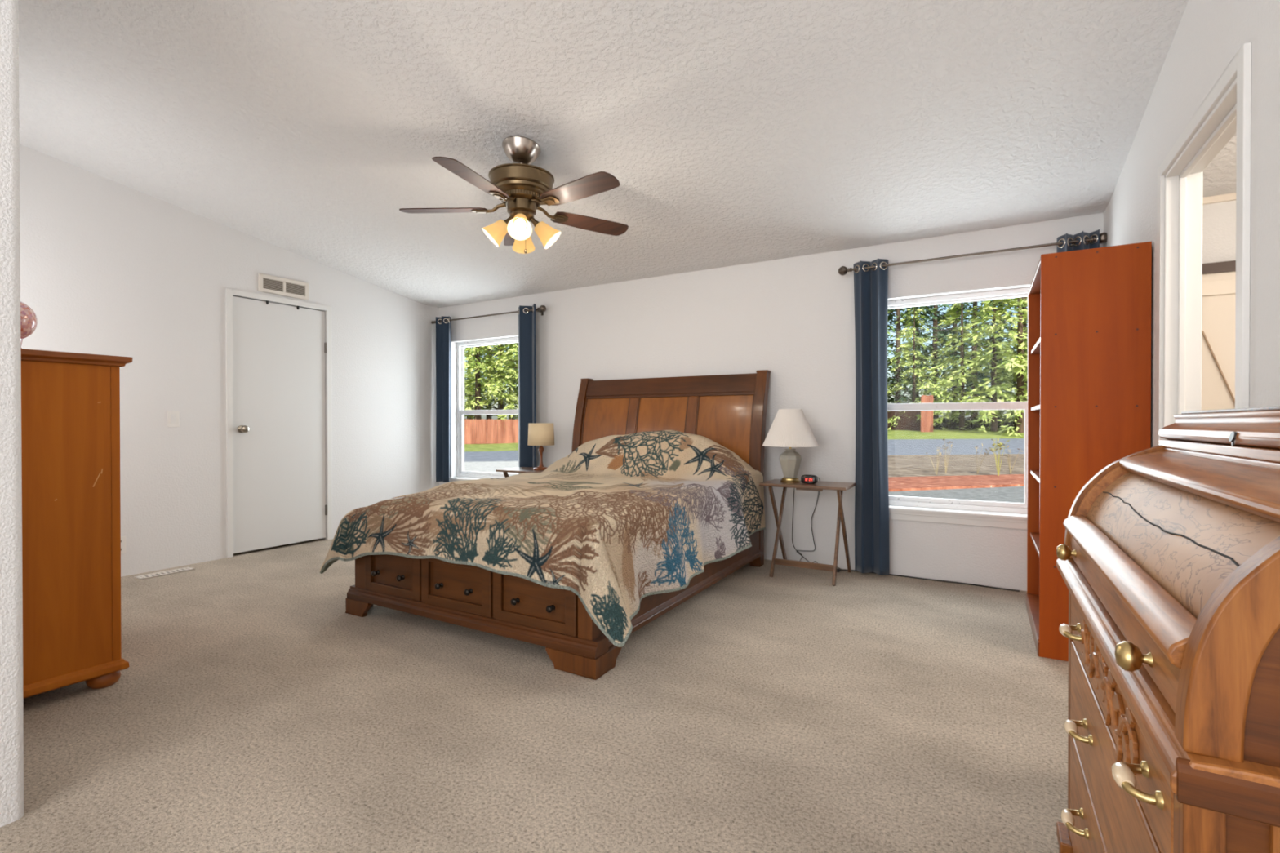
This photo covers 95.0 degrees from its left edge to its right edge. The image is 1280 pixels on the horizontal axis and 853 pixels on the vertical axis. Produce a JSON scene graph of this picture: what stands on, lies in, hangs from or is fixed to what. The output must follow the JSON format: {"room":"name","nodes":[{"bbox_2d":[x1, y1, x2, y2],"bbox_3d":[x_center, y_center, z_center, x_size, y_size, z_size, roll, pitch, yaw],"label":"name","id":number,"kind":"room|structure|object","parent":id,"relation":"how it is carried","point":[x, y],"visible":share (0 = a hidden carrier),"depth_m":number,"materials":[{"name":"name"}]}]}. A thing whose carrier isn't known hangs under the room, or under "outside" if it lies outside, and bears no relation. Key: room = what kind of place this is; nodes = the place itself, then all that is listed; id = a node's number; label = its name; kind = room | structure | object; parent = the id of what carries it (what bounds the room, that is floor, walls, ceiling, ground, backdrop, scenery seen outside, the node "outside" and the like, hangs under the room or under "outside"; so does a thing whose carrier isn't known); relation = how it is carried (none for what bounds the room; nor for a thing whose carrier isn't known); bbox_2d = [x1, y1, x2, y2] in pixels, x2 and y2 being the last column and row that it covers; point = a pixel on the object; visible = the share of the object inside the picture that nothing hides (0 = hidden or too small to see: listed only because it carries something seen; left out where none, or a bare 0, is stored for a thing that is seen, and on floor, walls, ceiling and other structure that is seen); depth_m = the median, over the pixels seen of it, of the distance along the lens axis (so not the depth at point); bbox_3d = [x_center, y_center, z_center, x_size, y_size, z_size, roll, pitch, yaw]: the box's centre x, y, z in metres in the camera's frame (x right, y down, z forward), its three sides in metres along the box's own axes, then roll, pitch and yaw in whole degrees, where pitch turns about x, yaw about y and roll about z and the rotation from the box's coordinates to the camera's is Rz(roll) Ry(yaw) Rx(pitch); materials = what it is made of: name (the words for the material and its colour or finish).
{"room":"bedroom","nodes":[
{"label":"bedroom","id":0,"kind":"room"},
{"bbox_2d":[0,0,23,827],"bbox_3d":[-3.762,-0.597,0.990,3.100,3.484,3.120,0,0,30],"label":"wall","id":1,"kind":"structure","parent":0,"point":[11,713],"depth_m":1.54,"materials":[{"name":"white paint"}]},
{"bbox_2d":[19,144,439,577],"bbox_3d":[-3.991,-0.608,3.414,0.200,3.474,7.075,0,0,30],"label":"wall","id":2,"kind":"structure","parent":0,"point":[108,267],"depth_m":4.30,"materials":[{"name":"white paint"}]},
{"bbox_2d":[120,536,125,554],"bbox_3d":[-3.539,0.810,3.989,0.009,0.120,0.072,0,0,30],"label":"wall outlet","id":3,"kind":"object","parent":2,"relation":"attached to","point":[122,538],"visible":0.45,"depth_m":4.00,"materials":[{"name":"white plastic"}]},
{"bbox_2d":[167,410,179,426],"bbox_3d":[-3.381,-0.054,4.252,0.011,0.116,0.072,0,0,30],"label":"light switch","id":4,"kind":"object","parent":2,"relation":"attached to","point":[173,417],"visible":1,"depth_m":4.25,"materials":[{"name":"white plastic"}]},
{"bbox_2d":[225,288,332,558],"bbox_3d":[-2.991,-0.029,4.916,0.014,2.097,0.850,0,0,30],"label":"trim","id":5,"kind":"structure","parent":2,"relation":"attached to","point":[229,292],"depth_m":4.58,"materials":[{"name":"white paint"}]},
{"bbox_2d":[232,296,327,553],"bbox_3d":[-2.989,-0.014,4.921,0.104,2.022,0.766,0,0,30],"label":"door","id":6,"kind":"structure","parent":2,"relation":"in","point":[279,350],"depth_m":4.89,"materials":[{"name":"white paint"}]},
{"bbox_2d":[257,273,308,299],"bbox_3d":[-2.984,-1.171,4.923,0.012,0.150,0.407,0,0,30],"label":"air vent","id":7,"kind":"object","parent":2,"relation":"in","point":[270,284],"visible":1,"depth_m":4.91,"materials":[{"name":"beige metal"}]},
{"bbox_2d":[0,538,1068,852],"bbox_3d":[-0.677,1.101,1.524,7.900,0.120,7.135,0,0,30],"label":"floor","id":8,"kind":"structure","parent":0,"point":[792,710],"depth_m":2.03,"materials":[{"name":"carpet"}]},
{"bbox_2d":[20,348,133,698],"bbox_3d":[-2.610,0.377,2.424,1.012,1.316,0.484,0,0,30],"label":"dresser","id":9,"kind":"object","parent":8,"relation":"on","point":[70,402],"visible":0.91,"depth_m":2.23,"materials":[{"name":"brown wood"}]},
{"bbox_2d":[20,301,37,348],"bbox_3d":[-2.432,-0.386,2.264,0.150,0.213,0.150,0,0,30],"label":"round ornament","id":10,"kind":"object","parent":9,"relation":"on","point":[28,321],"visible":0.38,"depth_m":2.27,"materials":[{"name":"pink glass"}]},
{"bbox_2d":[133,566,195,579],"bbox_3d":[-3.303,1.021,4.085,0.114,0.008,0.314,0,0,30],"label":"floor vent","id":11,"kind":"object","parent":8,"relation":"in","point":[184,569],"visible":1,"depth_m":4.07,"materials":[{"name":"beige metal"}]},
{"bbox_2d":[495,466,543,477],"bbox_3d":[-0.921,0.703,5.245,0.583,0.645,0.448,0,0,30],"label":"tray table","id":12,"kind":"object","parent":8,"relation":"on","point":[519,469],"visible":0.25,"depth_m":5.16,"materials":[{"name":"brown wood"}]},
{"bbox_2d":[527,423,554,470],"bbox_3d":[-0.872,0.176,5.178,0.235,0.409,0.235,0,0,30],"label":"table lamp","id":13,"kind":"object","parent":12,"relation":"on","point":[539,434],"visible":0.98,"depth_m":5.09,"materials":[{"name":"beige fabric"}]},
{"bbox_2d":[345,369,770,679],"bbox_3d":[-0.334,0.303,3.861,1.750,1.446,2.429,0,0,30],"label":"bed","id":14,"kind":"object","parent":8,"relation":"on","point":[729,411],"visible":0.58,"depth_m":3.13,"materials":[{"name":"brown wood"}]},
{"bbox_2d":[759,479,856,586],"bbox_3d":[1.172,0.710,4.068,0.573,0.645,0.448,0,0,30],"label":"tray table","id":15,"kind":"object","parent":8,"relation":"on","point":[820,486],"visible":0.97,"depth_m":3.96,"materials":[{"name":"brown wood"}]},
{"bbox_2d":[762,408,842,570],"bbox_3d":[1.128,0.451,4.119,0.508,1.146,0.470,0,0,30],"label":"table lamp","id":16,"kind":"object","parent":15,"relation":"on","point":[790,428],"depth_m":4.02,"materials":[{"name":"white fabric"}]},
{"bbox_2d":[796,477,820,562],"bbox_3d":[1.246,0.692,4.186,0.170,0.660,0.338,0,0,0],"label":"power cord","id":17,"kind":"object","parent":15,"relation":"hanging from","point":[818,477],"visible":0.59,"depth_m":4.30,"materials":[{"name":"black plastic"}]},
{"bbox_2d":[800,474,817,484],"bbox_3d":[1.151,0.358,3.988,0.108,0.060,0.060,0,0,30],"label":"alarm clock","id":18,"kind":"object","parent":15,"relation":"on","point":[806,478],"visible":1,"depth_m":3.96,"materials":[{"name":"black plastic"}]},
{"bbox_2d":[836,568,1019,591],"bbox_3d":[1.867,1.016,3.929,1.133,0.020,0.080,0,0,27],"label":"baseboard","id":19,"kind":"structure","parent":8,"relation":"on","point":[837,569],"depth_m":3.87,"materials":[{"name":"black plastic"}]},
{"bbox_2d":[1026,241,1151,661],"bbox_3d":[2.170,0.131,2.904,0.386,1.803,0.857,0,0,30],"label":"bookshelf","id":20,"kind":"object","parent":8,"relation":"on","point":[1089,326],"visible":0.76,"depth_m":2.56,"materials":[{"name":"brown wood"}]},
{"bbox_2d":[1056,405,1279,852],"bbox_3d":[0.906,0.509,0.823,0.481,1.074,0.956,0,0,30],"label":"desk","id":21,"kind":"object","parent":8,"relation":"on","point":[1168,561],"visible":1,"depth_m":0.68,"materials":[{"name":"brown wood"}]},
{"bbox_2d":[18,0,1236,307],"bbox_3d":[-0.667,-1.848,1.522,8.000,1.199,7.375,0,0,30],"label":"ceiling","id":22,"kind":"structure","parent":0,"point":[731,132],"depth_m":2.90,"materials":[{"name":"white paint"}]},
{"bbox_2d":[399,135,628,253],"bbox_3d":[-0.632,-1.241,3.171,1.270,0.606,1.275,0,0,30],"label":"ceiling fan","id":23,"kind":"object","parent":22,"relation":"hanging from","point":[522,186],"visible":1,"depth_m":3.12,"materials":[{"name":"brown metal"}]},
{"bbox_2d":[503,216,511,224],"bbox_3d":[-0.716,-1.121,3.203,0.073,0.073,0.043,0,0,-19],"label":"socket","id":24,"kind":"object","parent":23,"relation":"attached to","point":[505,222],"depth_m":3.18,"materials":[{"name":"gold metal"}]},
{"bbox_2d":[529,217,538,226],"bbox_3d":[-0.577,-1.121,3.221,0.073,0.073,0.043,0,0,4],"label":"socket","id":25,"kind":"object","parent":23,"relation":"attached to","point":[532,220],"depth_m":3.20,"materials":[{"name":"gold metal"}]},
{"bbox_2d":[438,200,1235,591],"bbox_3d":[1.082,-0.103,4.527,7.900,2.450,0.160,0,0,30],"label":"wall","id":26,"kind":"structure","parent":0,"point":[793,318],"depth_m":4.38,"materials":[{"name":"white paint"}]},
{"bbox_2d":[449,337,518,482],"bbox_3d":[-1.573,-0.137,6.049,1.040,1.528,0.180,0,0,30],"label":"window","id":27,"kind":"structure","parent":26,"relation":"in","point":[462,475],"depth_m":6.27,"materials":[{"name":"plastic"}]},
{"bbox_2d":[431,305,546,324],"bbox_3d":[-1.527,-1.097,5.875,1.546,0.071,0.134,0,0,30],"label":"curtain rod","id":28,"kind":"object","parent":26,"relation":"attached to","point":[542,308],"visible":0.94,"depth_m":5.73,"materials":[{"name":"brown metal"}]},
{"bbox_2d":[435,315,450,482],"bbox_3d":[-2.069,-0.284,6.155,0.238,1.730,0.083,0,0,30],"label":"curtain","id":29,"kind":"object","parent":28,"relation":"hanging from","point":[442,329],"visible":1,"depth_m":6.14,"materials":[{"name":"blue fabric"}]},
{"bbox_2d":[517,303,536,474],"bbox_3d":[-1.071,-0.080,5.573,0.275,2.130,0.087,0,0,30],"label":"curtain","id":30,"kind":"object","parent":28,"relation":"hanging from","point":[526,320],"visible":0.77,"depth_m":5.57,"materials":[{"name":"blue fabric"}]},
{"bbox_2d":[887,286,1030,529],"bbox_3d":[2.080,-0.123,3.915,1.050,1.528,0.180,0,0,30],"label":"window","id":31,"kind":"structure","parent":26,"relation":"in","point":[949,511],"depth_m":3.88,"materials":[{"name":"plastic"}]},
{"bbox_2d":[838,232,1106,275],"bbox_3d":[2.063,-1.084,3.777,1.510,0.071,0.134,0,0,30],"label":"curtain rod","id":32,"kind":"object","parent":26,"relation":"attached to","point":[842,270],"visible":0.9,"depth_m":3.69,"materials":[{"name":"brown metal"}]},
{"bbox_2d":[853,257,889,575],"bbox_3d":[1.581,-0.065,4.024,0.242,2.140,0.079,0,0,30],"label":"curtain","id":33,"kind":"object","parent":32,"relation":"hanging from","point":[872,538],"visible":1,"depth_m":4.02,"materials":[{"name":"blue fabric"}]},
{"bbox_2d":[1057,229,1099,252],"bbox_3d":[2.564,-0.066,3.449,0.200,2.130,0.093,0,0,30],"label":"curtain","id":34,"kind":"object","parent":32,"relation":"hanging from","point":[1082,244],"visible":0.11,"depth_m":3.43,"materials":[{"name":"blue fabric"}]},
{"bbox_2d":[1201,260,1235,410],"bbox_3d":[3.312,0.059,3.071,1.180,1.885,0.045,0,0,30],"label":"barn door","id":35,"kind":"structure","parent":26,"relation":"in","point":[1219,278],"depth_m":3.17,"materials":[{"name":"beige paint"}]},
{"bbox_2d":[1202,192,1235,204],"bbox_3d":[3.566,-1.241,2.964,1.740,0.035,0.020,0,0,30],"label":"trim","id":36,"kind":"structure","parent":26,"relation":"attached to","point":[1229,197],"depth_m":3.19,"materials":[{"name":"beige paint"}]},
{"bbox_2d":[1103,0,1279,448],"bbox_3d":[1.043,-0.589,0.473,0.100,3.474,7.075,0,0,30],"label":"wall","id":37,"kind":"structure","parent":0,"point":[1209,34],"depth_m":1.73,"materials":[{"name":"white paint"}]},
{"bbox_2d":[1155,42,1251,446],"bbox_3d":[1.879,0.009,1.918,0.120,2.060,0.894,0,0,30],"label":"trim","id":38,"kind":"structure","parent":37,"relation":"attached to","point":[1225,112],"depth_m":2.22,"materials":[{"name":"white paint"}]},
{"label":"outside","id":39,"kind":"structure","parent":0,"visible":0},
{"bbox_2d":[464,428,1024,451],"bbox_3d":[-7.169,0.751,38.772,122.353,1.500,13.994,0,0,-12],"label":"grass verge","id":40,"kind":"structure","parent":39,"point":[949,433],"depth_m":41.04,"materials":[{"name":"green plant"}]},
{"bbox_2d":[463,418,518,444],"bbox_3d":[-12.745,0.375,44.246,20.625,1.880,0.163,0,0,-19],"label":"fence","id":41,"kind":"object","parent":40,"relation":"on","point":[474,428],"visible":0.17,"depth_m":44.64,"materials":[{"name":"brown wood"}]},
{"bbox_2d":[887,410,920,431],"bbox_3d":[21.515,-0.734,50.342,0.163,2.320,7.709,0,0,-14],"label":"fence","id":42,"kind":"object","parent":40,"relation":"on","point":[904,423],"visible":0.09,"depth_m":48.38,"materials":[{"name":"brown wood"}]},
{"bbox_2d":[887,309,958,430],"bbox_3d":[23.159,-4.722,50.198,7.955,10.658,5.776,0,0,21],"label":"conifer tree","id":43,"kind":"object","parent":40,"relation":"on","point":[908,335],"visible":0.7,"depth_m":49.88,"materials":[{"name":"green plant"}]},
{"bbox_2d":[920,395,933,431],"bbox_3d":[22.143,-0.950,45.206,0.961,2.918,0.156,0,0,9],"label":"fence","id":44,"kind":"object","parent":40,"relation":"on","point":[926,416],"visible":0.72,"depth_m":45.17,"materials":[{"name":"brown wood"}]},
{"bbox_2d":[908,301,1013,430],"bbox_3d":[26.286,-5.552,47.476,9.286,12.377,6.702,0,0,-35],"label":"conifer tree","id":45,"kind":"object","parent":40,"relation":"on","point":[962,380],"visible":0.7,"depth_m":47.24,"materials":[{"name":"green plant"}]},
{"bbox_2d":[915,297,1027,431],"bbox_3d":[27.024,-6.228,45.434,10.264,13.752,7.453,0,0,-6],"label":"conifer tree","id":46,"kind":"object","parent":40,"relation":"on","point":[993,414],"visible":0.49,"depth_m":45.12,"materials":[{"name":"green plant"}]},
{"bbox_2d":[951,297,1027,436],"bbox_3d":[28.465,-7.416,44.078,8.840,16.331,12.259,0,0,13],"label":"conifer tree","id":47,"kind":"object","parent":40,"relation":"on","point":[1021,364],"visible":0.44,"depth_m":43.46,"materials":[{"name":"green plant"}]},
{"bbox_2d":[969,298,1027,428],"bbox_3d":[32.306,-7.032,46.349,8.377,15.471,11.607,0,0,-16],"label":"conifer tree","id":48,"kind":"object","parent":40,"relation":"on","point":[1025,340],"visible":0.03,"depth_m":47.34,"materials":[{"name":"green plant"}]},
{"bbox_2d":[1004,417,1015,429],"bbox_3d":[31.055,-0.163,47.839,1.891,1.488,3.615,0,0,2],"label":"brush","id":49,"kind":"object","parent":40,"relation":"on","point":[1013,423],"visible":0.21,"depth_m":48.16,"materials":[{"name":"green plant"}]},
{"bbox_2d":[1000,297,1027,401],"bbox_3d":[34.642,-11.899,48.497,11.885,24.338,10.529,0,0,-10],"label":"conifer tree","id":50,"kind":"object","parent":40,"relation":"on","point":[1025,297],"visible":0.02,"depth_m":48.42,"materials":[{"name":"green plant"}]},
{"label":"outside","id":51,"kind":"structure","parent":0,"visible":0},
{"bbox_2d":[464,461,518,474],"bbox_3d":[-28.019,1.638,12.816,71.268,0.120,13.382,0,0,-14],"label":"gravel drive","id":52,"kind":"structure","parent":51,"point":[491,467],"depth_m":22.26,"materials":[{"name":"grey gravel"}]},
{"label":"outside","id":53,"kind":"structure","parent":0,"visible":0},
{"bbox_2d":[888,486,1024,514],"bbox_3d":[49.481,1.028,124.327,280.000,0.300,255.400,0,0,30],"label":"ground","id":54,"kind":"structure","parent":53,"point":[1007,494],"depth_m":13.79,"materials":[{"name":"concrete"}]},
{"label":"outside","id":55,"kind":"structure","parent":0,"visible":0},
{"bbox_2d":[888,474,1024,491],"bbox_3d":[12.934,1.570,17.165,21.274,0.120,3.052,0,0,-11],"label":"mulch bed","id":56,"kind":"object","parent":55,"point":[928,482],"visible":0.16,"depth_m":16.04,"materials":[{"name":"red wood"}]},
{"bbox_2d":[987,437,1008,475],"bbox_3d":[10.992,0.928,17.971,0.769,1.218,0.419,0,0,-35],"label":"plant","id":57,"kind":"object","parent":56,"relation":"on","point":[997,444],"visible":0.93,"depth_m":17.92,"materials":[{"name":"yellow plant"}]},
{"bbox_3d":[-0.330,0.585,3.799,1.500,0.358,2.060,0,0,30],"label":"mattress","id":58,"kind":"object","parent":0,"visible":0},
{"bbox_2d":[319,430,765,647],"bbox_3d":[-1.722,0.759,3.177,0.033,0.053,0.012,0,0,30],"label":"quilt","id":59,"kind":"object","parent":58,"relation":"on","point":[616,522],"visible":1,"depth_m":2.94,"materials":[{"name":"multicoloured fabric"}]},
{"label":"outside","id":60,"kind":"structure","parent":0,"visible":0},
{"bbox_2d":[464,438,1024,462],"bbox_3d":[-8.987,1.169,28.239,113.272,0.800,9.826,0,0,-12],"label":"road","id":61,"kind":"structure","parent":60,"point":[895,446],"depth_m":32.60,"materials":[{"name":"grey asphalt"}]},
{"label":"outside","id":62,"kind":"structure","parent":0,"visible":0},
{"bbox_2d":[888,453,1024,476],"bbox_3d":[18.350,1.518,25.169,31.621,0.120,10.673,0,0,-12],"label":"soil bed","id":63,"kind":"object","parent":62,"point":[957,464],"visible":0.11,"depth_m":22.24,"materials":[{"name":"brown soil"}]},
{"bbox_2d":[925,447,942,474],"bbox_3d":[9.226,1.085,18.412,0.467,0.899,0.628,0,0,30],"label":"plant","id":64,"kind":"object","parent":63,"relation":"on","point":[939,449],"visible":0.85,"depth_m":18.31,"materials":[{"name":"beige plant"}]},
{"bbox_2d":[942,439,953,473],"bbox_3d":[9.708,0.963,18.612,0.649,1.140,0.273,0,0,-34],"label":"plant","id":65,"kind":"object","parent":63,"relation":"on","point":[945,464],"visible":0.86,"depth_m":18.67,"materials":[{"name":"beige plant"}]},
{"bbox_2d":[974,444,989,473],"bbox_3d":[10.818,1.029,18.611,0.414,1.008,0.418,0,0,8],"label":"plant","id":66,"kind":"object","parent":63,"relation":"on","point":[982,444],"visible":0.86,"depth_m":18.58,"materials":[{"name":"beige plant"}]},
{"bbox_2d":[1003,444,1023,474],"bbox_3d":[11.809,1.060,18.626,0.267,0.945,0.661,0,0,-19],"label":"plant","id":67,"kind":"object","parent":63,"relation":"on","point":[1008,445],"visible":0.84,"depth_m":18.63,"materials":[{"name":"beige plant"}]},
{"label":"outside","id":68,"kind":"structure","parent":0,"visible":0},
{"bbox_2d":[464,418,1015,444],"bbox_3d":[-0.509,-0.374,88.321,210.000,3.090,168.000,0,0,30],"label":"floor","id":69,"kind":"structure","parent":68,"point":[936,428],"depth_m":51.20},
{"bbox_2d":[464,351,497,416],"bbox_3d":[-19.438,-8.054,58.114,10.026,18.864,10.283,0,0,28],"label":"conifer tree","id":70,"kind":"object","parent":69,"relation":"on","point":[468,397],"visible":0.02,"depth_m":58.57,"materials":[{"name":"green plant"}]},
{"bbox_2d":[465,344,505,420],"bbox_3d":[-20.984,-10.691,70.074,10.581,23.582,11.290,0,0,28],"label":"conifer tree","id":71,"kind":"object","parent":69,"relation":"on","point":[469,418],"visible":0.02,"depth_m":69.49,"materials":[{"name":"green plant"}]},
{"bbox_2d":[463,343,518,438],"bbox_3d":[-14.362,-8.020,52.835,10.026,18.864,10.283,0,1,44],"label":"conifer tree","id":72,"kind":"object","parent":69,"relation":"on","point":[476,357],"visible":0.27,"depth_m":52.26,"materials":[{"name":"green plant"}]},
{"bbox_2d":[463,343,518,435],"bbox_3d":[-17.822,-11.007,65.112,11.885,24.338,10.528,0,0,-20],"label":"conifer tree","id":73,"kind":"object","parent":69,"relation":"on","point":[488,416],"visible":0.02,"depth_m":65.18,"materials":[{"name":"green plant"}]},
{"bbox_2d":[464,342,518,428],"bbox_3d":[-10.780,-8.122,53.122,10.283,18.864,10.026,0,0,-12],"label":"conifer tree","id":74,"kind":"object","parent":69,"relation":"on","point":[515,346],"visible":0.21,"depth_m":51.26,"materials":[{"name":"green plant"}]},
{"bbox_2d":[464,342,518,419],"bbox_3d":[-13.009,-8.492,55.190,10.798,19.807,10.528,0,0,-14],"label":"conifer tree","id":75,"kind":"object","parent":69,"relation":"on","point":[500,406],"visible":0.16,"depth_m":54.44,"materials":[{"name":"green plant"}]},
{"bbox_2d":[471,342,518,419],"bbox_3d":[-14.334,-11.828,68.249,11.639,25.940,12.419,0,0,29],"label":"conifer tree","id":76,"kind":"object","parent":69,"relation":"on","point":[512,418],"visible":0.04,"depth_m":68.58,"materials":[{"name":"green plant"}]},
{"bbox_2d":[887,307,932,403],"bbox_3d":[24.684,-10.483,57.819,10.804,22.126,9.572,0,0,-2],"label":"conifer tree","id":77,"kind":"object","parent":69,"relation":"on","point":[890,317],"visible":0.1,"depth_m":57.55,"materials":[{"name":"green plant"}]},
{"bbox_2d":[887,306,955,416],"bbox_3d":[23.982,-10.572,56.092,9.571,22.126,10.804,0,0,-23],"label":"conifer tree","id":78,"kind":"object","parent":69,"relation":"on","point":[898,313],"visible":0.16,"depth_m":54.98,"materials":[{"name":"green plant"}]},
{"bbox_2d":[887,303,968,403],"bbox_3d":[27.298,-12.000,60.011,11.110,24.761,11.854,0,0,1],"label":"conifer tree","id":79,"kind":"object","parent":69,"relation":"on","point":[931,313],"visible":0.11,"depth_m":59.71,"materials":[{"name":"green plant"}]},
{"bbox_2d":[933,417,959,429],"bbox_3d":[25.969,-0.182,50.803,3.615,1.488,1.891,0,0,30],"label":"brush","id":80,"kind":"object","parent":69,"relation":"on","point":[944,423],"visible":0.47,"depth_m":50.25,"materials":[{"name":"green plant"}]},
{"bbox_2d":[888,302,1007,427],"bbox_3d":[27.735,-11.390,54.508,10.333,23.582,10.731,0,0,-33],"label":"conifer tree","id":81,"kind":"object","parent":69,"relation":"on","point":[935,319],"visible":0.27,"depth_m":55.23,"materials":[{"name":"green plant"}]},
{"bbox_2d":[946,417,968,429],"bbox_3d":[27.776,-0.183,50.950,3.615,1.488,1.891,0,1,-44],"label":"brush","id":82,"kind":"object","parent":69,"relation":"on","point":[954,423],"visible":0.23,"depth_m":50.05,"materials":[{"name":"green plant"}]},
{"bbox_2d":[919,300,1012,421],"bbox_3d":[34.104,-11.885,61.779,11.885,24.338,10.528,0,0,-12],"label":"conifer tree","id":83,"kind":"object","parent":69,"relation":"on","point":[941,315],"visible":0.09,"depth_m":61.44,"materials":[{"name":"green plant"}]},
{"bbox_2d":[920,300,1027,426],"bbox_3d":[32.439,-12.649,56.081,11.639,25.940,12.419,0,1,-43],"label":"conifer tree","id":84,"kind":"object","parent":69,"relation":"on","point":[973,348],"visible":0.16,"depth_m":55.29,"materials":[{"name":"green plant"}]},
{"bbox_2d":[964,417,999,429],"bbox_3d":[28.540,-0.173,49.384,1.891,1.488,3.615,0,0,-29],"label":"brush","id":85,"kind":"object","parent":69,"relation":"on","point":[975,425],"visible":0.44,"depth_m":49.16,"materials":[{"name":"green plant"}]},
{"bbox_2d":[949,299,1027,423],"bbox_3d":[36.117,-11.427,58.650,10.050,23.232,11.344,0,0,39],"label":"conifer tree","id":86,"kind":"object","parent":69,"relation":"on","point":[1011,322],"visible":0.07,"depth_m":57.86,"materials":[{"name":"green plant"}]},
{"bbox_2d":[957,296,1027,400],"bbox_3d":[36.978,-12.748,55.796,11.367,25.940,11.804,0,0,14],"label":"conifer tree","id":87,"kind":"object","parent":69,"relation":"on","point":[1025,323],"visible":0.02,"depth_m":55.05,"materials":[{"name":"green plant"}]},
{"bbox_2d":[982,417,1011,429],"bbox_3d":[30.325,-0.174,49.474,3.615,1.488,1.891,0,0,-13],"label":"brush","id":88,"kind":"object","parent":69,"relation":"on","point":[1004,423],"visible":0.21,"depth_m":49.02,"materials":[{"name":"green plant"}]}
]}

